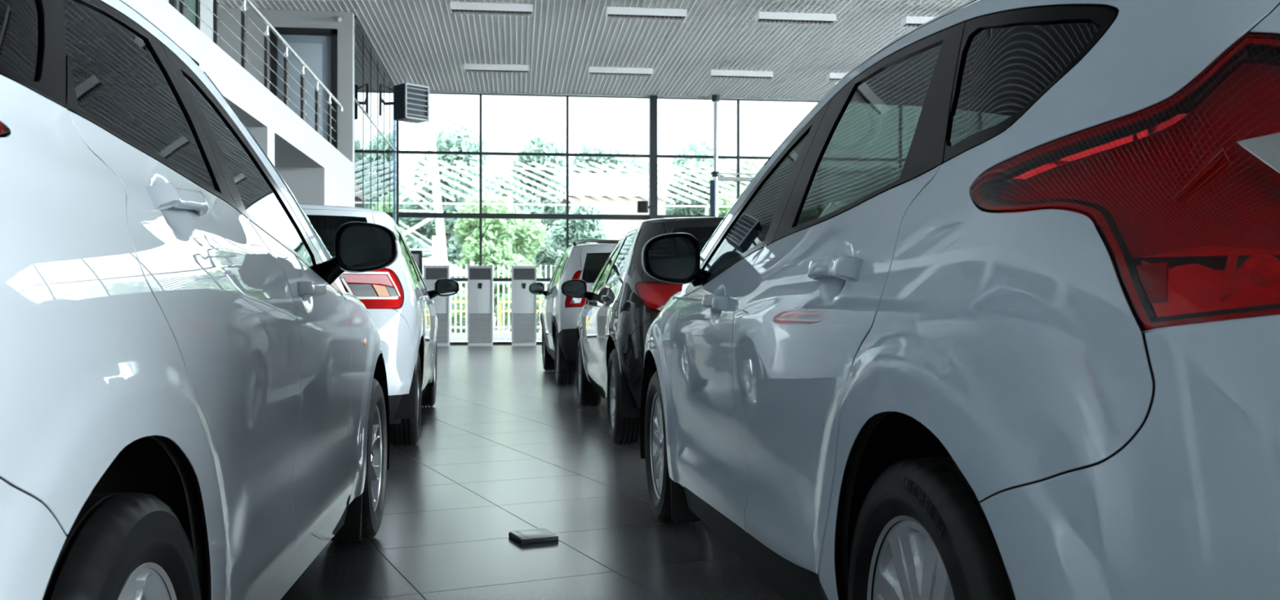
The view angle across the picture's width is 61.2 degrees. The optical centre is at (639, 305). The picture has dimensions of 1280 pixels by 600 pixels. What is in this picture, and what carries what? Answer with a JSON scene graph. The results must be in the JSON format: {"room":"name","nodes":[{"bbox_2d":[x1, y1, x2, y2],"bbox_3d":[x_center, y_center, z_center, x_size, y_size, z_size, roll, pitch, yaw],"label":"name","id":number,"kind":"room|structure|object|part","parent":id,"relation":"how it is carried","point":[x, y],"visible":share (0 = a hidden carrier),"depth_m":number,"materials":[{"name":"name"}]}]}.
{"room":"car showroom","nodes":[
{"label":"car showroom","id":0,"kind":"room"},
{"bbox_2d":[123,0,354,207],"bbox_3d":[-5.521,-1.935,7.169,4.060,5.750,33.500,0,0,-7],"label":"wall","id":1,"kind":"structure","parent":0,"point":[313,170],"depth_m":11.94,"materials":[{"name":"grey paint"}]},
{"bbox_2d":[168,0,199,30],"bbox_3d":[-5.371,-3.390,12.717,0.100,2.160,1.010,0,0,-7],"label":"door","id":2,"kind":"structure","parent":1,"relation":"in","point":[193,5],"depth_m":12.98,"materials":[{"name":"black"}]},
{"bbox_2d":[178,0,342,144],"bbox_3d":[-3.166,-2.702,3.906,0.071,0.784,25.881,0,0,-7],"label":"guard railing","id":3,"kind":"object","parent":1,"relation":"on","point":[182,3],"visible":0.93,"depth_m":11.81,"materials":[{"name":"silver metal"}]},
{"bbox_3d":[-3.739,-2.640,8.832,0.050,0.660,0.052,0,0,-7],"label":"post","id":4,"kind":"part","parent":3,"relation":"part of","materials":[{"name":"black"}]},
{"bbox_3d":[-3.852,-2.640,9.826,0.050,0.660,0.052,0,0,-7],"label":"post","id":5,"kind":"part","parent":3,"relation":"part of","materials":[{"name":"black"}]},
{"bbox_3d":[-3.966,-2.640,10.819,0.050,0.660,0.052,0,0,-7],"label":"post","id":6,"kind":"part","parent":3,"relation":"part of","materials":[{"name":"black metal"}]},
{"bbox_3d":[-4.080,-2.640,11.813,0.050,0.660,0.052,0,0,-7],"label":"post","id":7,"kind":"part","parent":3,"relation":"part of","materials":[{"name":"black"}]},
{"bbox_3d":[-3.115,-2.740,3.695,0.008,0.007,25.050,0,0,-7],"label":"rod","id":8,"kind":"part","parent":3,"relation":"part of","materials":[{"name":"silver metal"}]},
{"bbox_3d":[-3.115,-2.890,3.695,0.008,0.007,25.050,0,0,-7],"label":"rod","id":9,"kind":"part","parent":3,"relation":"part of","materials":[{"name":"silver metal"}]},
{"bbox_3d":[-4.194,-2.640,12.806,0.050,0.660,0.052,0,0,-7],"label":"post","id":10,"kind":"part","parent":3,"relation":"part of","materials":[{"name":"black"}]},
{"bbox_3d":[-3.155,-3.050,3.907,0.048,0.087,25.881,0,0,-7],"label":"handrail","id":11,"kind":"part","parent":3,"relation":"part of","materials":[{"name":"silver metal"}]},
{"bbox_3d":[-4.307,-2.640,13.800,0.050,0.660,0.052,0,0,-7],"label":"post","id":12,"kind":"part","parent":3,"relation":"part of","materials":[{"name":"black"}]},
{"bbox_3d":[-4.421,-2.640,14.793,0.050,0.660,0.052,0,0,-7],"label":"post","id":13,"kind":"part","parent":3,"relation":"part of","materials":[{"name":"black"}]},
{"bbox_3d":[-4.535,-2.640,15.787,0.050,0.660,0.052,0,0,-7],"label":"post","id":14,"kind":"part","parent":3,"relation":"part of","materials":[{"name":"black"}]},
{"bbox_2d":[333,16,342,22],"bbox_3d":[-4.859,-4.615,17.435,0.129,0.138,0.205,0,0,-44],"label":"security camera","id":15,"kind":"object","parent":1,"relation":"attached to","point":[338,19],"visible":1,"depth_m":17.36,"materials":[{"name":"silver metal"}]},
{"bbox_2d":[354,15,395,222],"bbox_3d":[-5.061,-1.935,20.910,0.060,5.650,6.300,0,0,-7],"label":"window","id":16,"kind":"structure","parent":1,"relation":"in","point":[375,135],"depth_m":20.12,"materials":[{"name":"grey"}]},
{"bbox_2d":[378,82,429,123],"bbox_3d":[-4.497,-3.850,20.515,0.464,0.660,0.915,0,0,43],"label":"heater","id":17,"kind":"object","parent":1,"relation":"attached to","point":[411,104],"visible":1,"depth_m":20.49,"materials":[{"name":"grey metal"}]},
{"bbox_3d":[-4.384,-3.850,20.666,0.360,0.660,0.540,0,0,43],"label":"casing","id":18,"kind":"part","parent":17,"relation":"part of","materials":[{"name":"grey metal"}]},
{"bbox_3d":[-4.232,-3.850,20.522,0.040,0.660,0.540,0,0,43],"label":"frame","id":19,"kind":"part","parent":17,"relation":"part of","materials":[{"name":"grey paint"}]},
{"bbox_2d":[395,93,818,345],"bbox_3d":[3.455,-1.935,25.005,17.848,5.660,0.220,0,0,-7],"label":"window","id":20,"kind":"structure","parent":1,"relation":"in","point":[652,155],"depth_m":24.45,"materials":[{"name":"grey"}]},
{"bbox_2d":[636,200,650,213],"bbox_3d":[0.096,-2.220,24.446,0.310,0.260,0.186,0,0,-7],"label":"loudspeaker","id":21,"kind":"object","parent":20,"relation":"attached to","point":[642,206],"visible":1,"depth_m":24.36,"materials":[{"name":"black plastic"}]},
{"bbox_2d":[429,90,820,101],"bbox_3d":[3.453,-5.030,25.055,18.040,0.600,0.200,0,0,-7],"label":"trim","id":22,"kind":"structure","parent":1,"relation":"attached to","point":[430,91],"depth_m":24.50,"materials":[{"name":"grey paint"}]},
{"bbox_2d":[218,8,354,164],"bbox_3d":[-6.596,-3.535,17.443,3.860,2.450,0.200,0,0,-7],"label":"wall","id":23,"kind":"structure","parent":0,"point":[277,18],"depth_m":17.48,"materials":[{"name":"grey paint"}]},
{"bbox_2d":[270,26,337,149],"bbox_3d":[-5.429,-3.390,17.490,1.040,2.160,0.132,0,0,-7],"label":"door","id":24,"kind":"structure","parent":23,"relation":"in","point":[317,47],"depth_m":17.48,"materials":[{"name":"black"}]},
{"bbox_3d":[-5.424,-3.360,17.492,0.550,1.750,0.030,0,0,-7],"label":"panel","id":25,"kind":"part","parent":24,"relation":"part of","materials":[{"name":"grey"}]},
{"bbox_2d":[280,344,785,599],"bbox_3d":[3.440,0.950,8.194,22.100,0.120,33.900,0,0,-7],"label":"floor","id":26,"kind":"structure","parent":0,"point":[503,447],"depth_m":4.45,"materials":[{"name":"tile"}]},
{"bbox_2d":[0,0,399,599],"bbox_3d":[-1.652,0.154,2.661,2.063,1.471,4.320,0,0,-12],"label":"hatchback car","id":27,"kind":"object","parent":26,"relation":"on","point":[194,395],"visible":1,"depth_m":1.74,"materials":[{"name":"grey paint"}]},
{"bbox_2d":[0,121,10,135],"bbox_3d":[-0.788,-0.066,1.004,0.190,0.308,0.530,0,0,27],"label":"tail lamp","id":28,"kind":"object","parent":27,"relation":"on","point":[5,126],"depth_m":1.27,"materials":[{"name":"red plastic"}]},
{"bbox_3d":[-0.776,-0.175,1.827,0.059,0.050,0.262,0,0,-6],"label":"door handle","id":29,"kind":"part","parent":27,"relation":"part of","materials":[{"name":"grey paint"}]},
{"bbox_3d":[-0.793,0.166,2.059,0.086,0.867,1.151,0,0,-5],"label":"door","id":30,"kind":"part","parent":27,"relation":"part of","materials":[{"name":"grey paint"}]},
{"bbox_3d":[-0.867,0.653,2.688,0.044,0.118,1.656,0,0,-6],"label":"sill","id":31,"kind":"part","parent":27,"relation":"part of","materials":[{"name":"grey paint"}]},
{"bbox_3d":[-0.874,0.209,2.918,0.055,0.798,1.117,0,0,-4],"label":"door","id":32,"kind":"part","parent":27,"relation":"part of","materials":[{"name":"grey paint"}]},
{"bbox_3d":[-0.851,-0.043,2.805,0.053,0.041,0.262,0,0,-6],"label":"door handle","id":33,"kind":"part","parent":27,"relation":"part of","materials":[{"name":"grey paint"}]},
{"bbox_3d":[-0.907,-0.093,3.148,0.161,0.123,0.080,0,0,31],"label":"mirror arm","id":34,"kind":"part","parent":27,"relation":"part of","materials":[{"name":"black plastic"}]},
{"bbox_2d":[363,337,366,346],"bbox_3d":[-0.946,0.126,3.716,0.011,0.032,0.052,0,0,-6],"label":"marker lamp","id":35,"kind":"object","parent":27,"relation":"attached to","point":[364,338],"depth_m":3.70,"materials":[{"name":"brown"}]},
{"bbox_2d":[339,226,391,267],"bbox_3d":[-0.781,-0.166,3.080,0.154,0.118,0.004,0,0,7],"label":"mirror glass","id":36,"kind":"object","parent":27,"relation":"attached to","point":[360,246],"depth_m":3.08,"materials":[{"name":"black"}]},
{"bbox_2d":[299,204,459,445],"bbox_3d":[-2.475,0.124,8.105,2.133,1.531,4.127,0,0,-2],"label":"hatchback car","id":37,"kind":"object","parent":26,"relation":"on","point":[397,298],"visible":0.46,"depth_m":6.46,"materials":[{"name":"grey paint"}]},
{"bbox_2d":[348,284,377,296],"bbox_3d":[-1.615,-0.082,6.288,0.161,0.079,0.054,0,0,-25],"label":"lamp","id":38,"kind":"object","parent":37,"relation":"on","point":[356,290],"depth_m":6.28,"materials":[{"name":"white plastic"}]},
{"bbox_2d":[342,267,404,309],"bbox_3d":[-1.575,-0.100,6.345,0.365,0.247,0.204,0,0,-8],"label":"tail lamp","id":39,"kind":"object","parent":37,"relation":"on","point":[383,288],"depth_m":6.32,"materials":[{"name":"red plastic"}]},
{"bbox_3d":[-1.494,0.226,7.434,0.065,0.748,0.997,0,0,-8],"label":"door","id":40,"kind":"part","parent":37,"relation":"part of","materials":[{"name":"grey paint"}]},
{"bbox_3d":[-1.455,-0.044,7.280,0.052,0.040,0.212,0,0,-8],"label":"door handle","id":41,"kind":"part","parent":37,"relation":"part of","materials":[{"name":"grey paint"}]},
{"bbox_3d":[-1.614,0.649,8.056,0.045,0.116,1.706,0,0,-8],"label":"sill","id":42,"kind":"part","parent":37,"relation":"part of","materials":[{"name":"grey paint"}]},
{"bbox_3d":[-1.633,0.240,8.362,0.051,0.740,1.087,0,0,-8],"label":"door","id":43,"kind":"part","parent":37,"relation":"part of","materials":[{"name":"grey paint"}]},
{"bbox_3d":[-1.597,-0.024,8.250,0.052,0.040,0.212,0,0,-9],"label":"door handle","id":44,"kind":"part","parent":37,"relation":"part of","materials":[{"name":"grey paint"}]},
{"bbox_3d":[-1.651,-0.082,8.583,0.145,0.098,0.080,0,0,30],"label":"mirror arm","id":45,"kind":"part","parent":37,"relation":"part of","materials":[{"name":"black plastic"}]},
{"bbox_2d":[436,280,457,294],"bbox_3d":[-1.521,-0.140,8.520,0.165,0.117,0.004,0,0,4],"label":"mirror glass","id":46,"kind":"object","parent":37,"relation":"attached to","point":[443,286],"depth_m":8.52,"materials":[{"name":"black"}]},
{"bbox_2d":[410,250,422,276],"bbox_3d":[-4.242,-0.050,19.645,0.600,1.880,0.350,0,0,-1],"label":"stand","id":47,"kind":"object","parent":26,"relation":"on","point":[417,255],"visible":0.14,"depth_m":19.63,"materials":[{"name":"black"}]},
{"bbox_2d":[423,264,449,346],"bbox_3d":[-4.437,0.005,23.639,0.540,1.770,0.379,0,0,-7],"label":"air conditioner","id":48,"kind":"object","parent":26,"relation":"on","point":[432,273],"visible":0.66,"depth_m":23.47,"materials":[{"name":"grey metal"}]},
{"bbox_2d":[425,267,447,279],"bbox_3d":[-4.418,-0.680,23.469,0.460,0.250,0.012,0,0,-7],"label":"grille","id":49,"kind":"object","parent":48,"relation":"attached to","point":[430,273],"depth_m":23.46,"materials":[{"name":"grey"}]},
{"bbox_2d":[467,264,493,346],"bbox_3d":[-3.503,0.005,23.746,0.540,1.770,0.379,0,0,-7],"label":"air conditioner","id":50,"kind":"object","parent":26,"relation":"on","point":[480,277],"visible":1,"depth_m":23.57,"materials":[{"name":"silver metal"}]},
{"bbox_2d":[469,268,490,279],"bbox_3d":[-3.483,-0.680,23.571,0.460,0.250,0.022,0,0,-7],"label":"grille","id":51,"kind":"object","parent":50,"relation":"attached to","point":[474,273],"depth_m":23.57,"materials":[{"name":"grey"}]},
{"bbox_2d":[511,264,536,346],"bbox_3d":[-2.559,0.005,23.854,0.540,1.770,0.379,0,0,-7],"label":"air conditioner","id":52,"kind":"object","parent":26,"relation":"on","point":[523,302],"visible":1,"depth_m":23.68,"materials":[{"name":"silver metal"}]},
{"bbox_2d":[513,268,534,279],"bbox_3d":[-2.540,-0.680,23.684,0.460,0.250,0.012,0,0,-7],"label":"grille","id":53,"kind":"object","parent":52,"relation":"attached to","point":[518,273],"depth_m":23.68,"materials":[{"name":"grey"}]},
{"bbox_2d":[508,528,558,544],"bbox_3d":[-0.406,0.878,4.116,0.150,0.023,0.150,0,0,-25],"label":"socket","id":54,"kind":"object","parent":26,"relation":"on","point":[540,535],"visible":1,"depth_m":4.07,"materials":[{"name":"grey metal"}]},
{"bbox_3d":[-0.406,0.870,4.116,0.142,0.005,0.142,0,0,-25],"label":"socket lid","id":55,"kind":"part","parent":54,"relation":"part of","materials":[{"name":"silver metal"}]},
{"bbox_2d":[528,239,619,385],"bbox_3d":[-0.278,0.063,13.453,2.176,1.652,4.190,0,0,-8],"label":"car","id":56,"kind":"object","parent":26,"relation":"on","point":[560,313],"visible":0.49,"depth_m":11.68,"materials":[{"name":"silver metal"}]},
{"bbox_2d":[530,283,542,293],"bbox_3d":[-1.300,-0.210,13.600,0.165,0.130,0.004,0,0,-21],"label":"mirror glass","id":57,"kind":"object","parent":56,"relation":"attached to","point":[535,288],"depth_m":13.60,"materials":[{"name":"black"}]},
{"bbox_3d":[-1.140,0.181,13.482,0.066,0.739,1.088,0,0,-8],"label":"door","id":58,"kind":"part","parent":56,"relation":"part of","materials":[{"name":"silver metal"}]},
{"bbox_3d":[-1.044,0.599,13.192,0.060,0.137,1.695,0,0,-8],"label":"sill","id":59,"kind":"part","parent":56,"relation":"part of","materials":[{"name":"black plastic"}]},
{"bbox_3d":[-0.997,0.156,12.505,0.068,0.769,1.097,0,0,-8],"label":"door","id":60,"kind":"part","parent":56,"relation":"part of","materials":[{"name":"silver metal"}]},
{"bbox_2d":[564,270,586,307],"bbox_3d":[-0.662,-0.171,11.468,0.265,0.398,0.230,0,0,-8],"label":"tail lamp","id":61,"kind":"object","parent":56,"relation":"on","point":[570,302],"depth_m":11.47,"materials":[{"name":"red plastic"}]},
{"bbox_2d":[570,297,581,303],"bbox_3d":[-0.673,-0.050,11.436,0.128,0.082,0.048,0,0,22],"label":"lamp","id":62,"kind":"object","parent":56,"relation":"attached to","point":[573,300],"depth_m":11.42,"materials":[{"name":"white plastic"}]},
{"bbox_3d":[-0.290,-0.708,12.343,1.007,0.110,0.696,0,0,-8],"label":"roof rail","id":63,"kind":"part","parent":56,"relation":"part of","materials":[{"name":"black plastic"}]},
{"bbox_2d":[560,217,724,444],"bbox_3d":[0.500,0.149,8.372,2.122,1.479,4.181,0,0,-15],"label":"hatchback car","id":64,"kind":"object","parent":26,"relation":"on","point":[616,315],"visible":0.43,"depth_m":6.78,"materials":[{"name":"black paint"}]},
{"bbox_2d":[563,280,584,296],"bbox_3d":[-0.517,-0.130,8.473,0.173,0.121,0.004,0,0,-21],"label":"mirror glass","id":65,"kind":"object","parent":64,"relation":"attached to","point":[571,288],"depth_m":8.47,"materials":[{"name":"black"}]},
{"bbox_3d":[-0.408,-0.071,8.569,0.080,0.097,0.142,0,0,42],"label":"mirror arm","id":66,"kind":"part","parent":64,"relation":"part of","materials":[{"name":"black plastic"}]},
{"bbox_3d":[-0.375,-0.015,8.274,0.056,0.042,0.212,0,0,-8],"label":"door handle","id":67,"kind":"part","parent":64,"relation":"part of","materials":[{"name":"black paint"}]},
{"bbox_3d":[-0.365,0.245,8.373,0.056,0.731,1.136,0,0,-8],"label":"door","id":68,"kind":"part","parent":64,"relation":"part of","materials":[{"name":"black paint"}]},
{"bbox_3d":[-0.281,0.648,8.117,0.057,0.117,1.706,0,0,-8],"label":"sill","id":69,"kind":"part","parent":64,"relation":"part of","materials":[{"name":"black paint"}]},
{"bbox_3d":[-0.240,-0.045,7.344,0.055,0.042,0.212,0,0,-8],"label":"door handle","id":70,"kind":"part","parent":64,"relation":"part of","materials":[{"name":"black paint"}]},
{"bbox_3d":[-0.238,0.219,7.459,0.071,0.763,1.050,0,0,-8],"label":"door","id":71,"kind":"part","parent":64,"relation":"part of","materials":[{"name":"black paint"}]},
{"bbox_2d":[635,282,683,311],"bbox_3d":[0.175,-0.047,6.406,0.381,0.182,0.233,0,0,-8],"label":"tail lamp","id":72,"kind":"object","parent":64,"relation":"on","point":[649,296],"depth_m":6.38,"materials":[{"name":"red plastic"}]},
{"bbox_2d":[709,94,756,217],"bbox_3d":[2.196,-1.935,24.592,1.246,5.650,0.235,0,0,-7],"label":"pipe riser","id":73,"kind":"object","parent":26,"relation":"on","point":[713,184],"visible":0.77,"depth_m":24.50,"materials":[{"name":"silver metal"}]},
{"bbox_2d":[640,0,1279,599],"bbox_3d":[1.087,0.140,3.284,2.124,1.497,4.333,0,0,-4],"label":"hatchback car","id":74,"kind":"object","parent":26,"relation":"on","point":[997,317],"visible":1,"depth_m":1.55,"materials":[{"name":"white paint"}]},
{"bbox_2d":[648,236,695,279],"bbox_3d":[0.105,-0.155,3.551,0.169,0.138,0.004,0,0,-21],"label":"mirror glass","id":75,"kind":"object","parent":74,"relation":"attached to","point":[668,257],"depth_m":3.55,"materials":[{"name":"black mirror"}]},
{"bbox_3d":[0.198,-0.086,3.629,0.108,0.101,0.079,0,0,-28],"label":"mirror arm","id":76,"kind":"part","parent":74,"relation":"part of","materials":[{"name":"black plastic"}]},
{"bbox_3d":[0.218,-0.007,3.157,0.057,0.048,0.272,0,0,-8],"label":"door handle","id":77,"kind":"part","parent":74,"relation":"part of","materials":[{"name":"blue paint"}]},
{"bbox_3d":[0.220,0.239,3.358,0.060,0.797,1.152,0,0,-8],"label":"door","id":78,"kind":"part","parent":74,"relation":"part of","materials":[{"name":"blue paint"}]},
{"bbox_3d":[0.289,0.641,2.987,0.055,0.161,1.746,0,0,-8],"label":"sill","id":79,"kind":"part","parent":74,"relation":"part of","materials":[{"name":"black plastic"}]},
{"bbox_3d":[0.378,-0.070,2.130,0.056,0.050,0.272,0,0,-8],"label":"door handle","id":80,"kind":"part","parent":74,"relation":"part of","materials":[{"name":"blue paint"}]},
{"bbox_3d":[0.374,0.188,2.369,0.091,0.840,1.177,0,0,-8],"label":"door","id":81,"kind":"part","parent":74,"relation":"part of","materials":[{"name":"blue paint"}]},
{"bbox_2d":[969,33,1279,330],"bbox_3d":[0.734,-0.166,1.435,0.418,0.393,0.485,0,0,-8],"label":"tail lamp","id":82,"kind":"object","parent":74,"relation":"attached to","point":[1167,144],"depth_m":1.40,"materials":[{"name":"red plastic"}]},
{"bbox_2d":[1236,133,1279,173],"bbox_3d":[0.831,-0.181,1.319,0.181,0.101,0.073,0,0,10],"label":"lamp","id":83,"kind":"object","parent":74,"relation":"attached to","point":[1256,153],"depth_m":1.33,"materials":[{"name":"white plastic"}]},
{"bbox_2d":[218,0,972,99],"bbox_3d":[3.469,-4.785,8.198,21.657,0.050,33.400,0,0,-7],"label":"ceiling","id":84,"kind":"structure","parent":0,"point":[421,42],"depth_m":19.57,"materials":[{"name":"white metal"}]},
{"bbox_2d":[450,1,533,16],"bbox_3d":[-2.267,-4.652,16.550,1.242,0.355,0.262,0,0,-7],"label":"ceiling light","id":85,"kind":"object","parent":84,"relation":"hanging from","point":[468,8],"visible":1,"depth_m":16.46,"materials":[{"name":"white plastic"}]},
{"bbox_2d":[463,55,529,73],"bbox_3d":[-2.744,-4.652,20.722,1.242,0.355,0.262,0,0,-7],"label":"ceiling light","id":86,"kind":"object","parent":84,"relation":"hanging from","point":[468,68],"visible":1,"depth_m":20.63,"materials":[{"name":"white"}]},
{"bbox_2d":[587,66,653,76],"bbox_3d":[-0.380,-4.652,20.993,1.242,0.355,0.262,0,0,-7],"label":"ceiling light","id":87,"kind":"object","parent":84,"relation":"hanging from","point":[598,71],"visible":0.99,"depth_m":20.89,"materials":[{"name":"white plastic"}]},
{"bbox_2d":[605,0,687,21],"bbox_3d":[0.098,-4.652,16.820,1.242,0.355,0.262,0,0,-7],"label":"ceiling light","id":88,"kind":"object","parent":84,"relation":"hanging from","point":[631,13],"visible":1,"depth_m":16.73,"materials":[{"name":"white"}]},
{"bbox_2d":[708,69,773,79],"bbox_3d":[1.985,-4.652,21.264,1.242,0.355,0.262,0,0,-7],"label":"ceiling light","id":89,"kind":"object","parent":84,"relation":"hanging from","point":[733,74],"visible":0.97,"depth_m":21.17,"materials":[{"name":"white plastic"}]},
{"bbox_2d":[755,2,836,25],"bbox_3d":[2.462,-4.652,17.091,1.242,0.355,0.262,0,0,-7],"label":"ceiling light","id":90,"kind":"object","parent":84,"relation":"hanging from","point":[765,17],"visible":0.98,"depth_m":17.00,"materials":[{"name":"white"}]},
{"bbox_2d":[826,65,847,81],"bbox_3d":[4.349,-4.652,21.534,1.242,0.355,0.262,0,0,-7],"label":"ceiling light","id":91,"kind":"object","parent":84,"relation":"hanging from","point":[834,77],"visible":0.3,"depth_m":21.36,"materials":[{"name":"white plastic"}]},
{"bbox_2d":[900,16,936,27],"bbox_3d":[4.827,-4.652,17.362,1.242,0.355,0.262,0,0,-7],"label":"ceiling light","id":92,"kind":"object","parent":84,"relation":"hanging from","point":[908,21],"visible":0.29,"depth_m":17.20,"materials":[{"name":"white plastic"}]},
{"label":"outside","id":93,"kind":"structure","parent":0,"visible":0},
{"bbox_2d":[449,313,542,342],"bbox_3d":[3.402,1.015,23.036,180.000,0.110,227.000,0,0,-7],"label":"ground","id":94,"kind":"structure","parent":93,"point":[495,317],"depth_m":29.09,"materials":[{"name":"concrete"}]},
{"bbox_2d":[399,184,415,240],"bbox_3d":[-12.880,-3.083,61.149,5.812,8.101,5.066,0,0,-31],"label":"tree","id":95,"kind":"object","parent":94,"relation":"on","point":[400,185],"visible":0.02,"depth_m":59.60,"materials":[{"name":"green plant"}]},
{"bbox_2d":[399,93,448,262],"bbox_3d":[-9.866,-5.542,46.178,3.572,13.082,3.599,0,0,-15],"label":"lattice pylon","id":96,"kind":"object","parent":94,"relation":"on","point":[430,140],"visible":0.13,"depth_m":45.41,"materials":[{"name":"silver metal"}]},
{"bbox_2d":[399,120,488,266],"bbox_3d":[-9.286,-3.851,52.025,5.517,9.635,5.234,0,0,35],"label":"tree","id":97,"kind":"object","parent":94,"relation":"on","point":[460,140],"visible":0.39,"depth_m":50.89,"materials":[{"name":"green plant"}]},
{"bbox_2d":[422,235,465,278],"bbox_3d":[-8.306,-0.685,37.826,4.900,3.290,3.350,0,0,-7],"label":"building","id":98,"kind":"structure","parent":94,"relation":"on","point":[438,242],"depth_m":36.34,"materials":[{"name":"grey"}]},
{"bbox_2d":[451,286,465,333],"bbox_3d":[-5.433,0.194,33.210,1.270,1.541,1.972,0,0,-43],"label":"shrub","id":99,"kind":"object","parent":94,"relation":"on","point":[463,288],"visible":0.17,"depth_m":32.78,"materials":[{"name":"green plant"}]},
{"bbox_2d":[451,301,465,311],"bbox_3d":[-5.183,0.420,31.213,1.770,1.080,0.070,0,0,-7],"label":"barrier","id":100,"kind":"object","parent":94,"relation":"on","point":[452,301],"visible":0.02,"depth_m":31.18,"materials":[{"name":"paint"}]},
{"bbox_2d":[422,261,558,340],"bbox_3d":[-0.463,-0.120,30.193,18.068,2.160,0.140,0,0,-7],"label":"picket fence","id":101,"kind":"object","parent":94,"relation":"on","point":[499,335],"visible":0.11,"depth_m":29.73,"materials":[{"name":"grey paint"}]},
{"bbox_3d":[-0.438,0.140,30.206,18.000,1.640,0.120,0,0,-7],"label":"fence rail","id":102,"kind":"part","parent":101,"relation":"part of","materials":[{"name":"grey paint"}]},
{"bbox_2d":[452,189,548,329],"bbox_3d":[-5.474,-1.749,41.831,3.838,5.443,4.169,0,0,-7],"label":"tree","id":103,"kind":"object","parent":94,"relation":"on","point":[502,242],"visible":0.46,"depth_m":41.24,"materials":[{"name":"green plant"}]},
{"bbox_2d":[493,291,544,332],"bbox_3d":[-3.542,0.194,33.401,1.972,1.541,1.270,0,0,-16],"label":"shrub","id":104,"kind":"object","parent":94,"relation":"on","point":[506,295],"visible":0.14,"depth_m":33.16,"materials":[{"name":"green plant"}]},
{"bbox_2d":[499,301,542,332],"bbox_3d":[-3.196,0.420,31.441,1.770,1.080,0.070,0,0,-7],"label":"barrier","id":105,"kind":"object","parent":94,"relation":"on","point":[500,302],"visible":0.18,"depth_m":31.32,"materials":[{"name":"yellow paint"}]},
{"bbox_2d":[482,131,565,287],"bbox_3d":[-6.448,-4.305,59.802,5.545,10.542,5.527,0,0,7],"label":"tree","id":106,"kind":"object","parent":94,"relation":"on","point":[548,255],"visible":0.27,"depth_m":58.91,"materials":[{"name":"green plant"}]},
{"bbox_2d":[548,199,609,266],"bbox_3d":[-2.598,-1.742,46.109,2.603,5.428,2.503,0,0,-7],"label":"tree","id":107,"kind":"object","parent":94,"relation":"on","point":[579,229],"visible":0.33,"depth_m":45.52,"materials":[{"name":"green plant"}]},
{"bbox_2d":[399,159,762,215],"bbox_3d":[0.157,-2.139,38.065,28.030,6.197,3.659,0,0,-7],"label":"canopy","id":108,"kind":"object","parent":94,"relation":"on","point":[401,166],"visible":0.42,"depth_m":37.60,"materials":[{"name":"silver metal"}]},
{"bbox_3d":[2.253,-1.165,36.594,0.111,4.250,0.111,0,0,-29],"label":"post","id":109,"kind":"part","parent":108,"relation":"part of","materials":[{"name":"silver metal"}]},
{"bbox_2d":[552,139,666,226],"bbox_3d":[-1.832,-4.569,65.601,7.753,11.071,6.569,0,0,-7],"label":"tree","id":110,"kind":"object","parent":94,"relation":"on","point":[600,148],"visible":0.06,"depth_m":65.10,"materials":[{"name":"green plant"}]},
{"bbox_2d":[560,173,671,239],"bbox_3d":[-1.330,-2.840,54.704,5.200,7.600,5.600,0,0,-7],"label":"house","id":111,"kind":"structure","parent":94,"relation":"on","point":[617,228],"depth_m":52.29,"materials":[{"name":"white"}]},
{"bbox_2d":[665,137,733,215],"bbox_3d":[3.304,-4.289,61.074,5.037,10.511,5.934,0,0,-36],"label":"tree","id":112,"kind":"object","parent":94,"relation":"on","point":[691,145],"visible":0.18,"depth_m":60.05,"materials":[{"name":"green plant"}]},
{"bbox_2d":[705,185,746,215],"bbox_3d":[4.312,-1.990,43.754,3.885,5.924,4.478,0,0,-7],"label":"tree","id":113,"kind":"object","parent":94,"relation":"on","point":[722,211],"visible":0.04,"depth_m":43.16,"materials":[{"name":"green plant"}]},
{"bbox_2d":[727,159,765,192],"bbox_3d":[7.137,-3.348,56.369,6.503,8.632,5.801,0,0,21],"label":"tree","id":114,"kind":"object","parent":94,"relation":"on","point":[754,165],"visible":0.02,"depth_m":55.27,"materials":[{"name":"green plant"}]}
]}

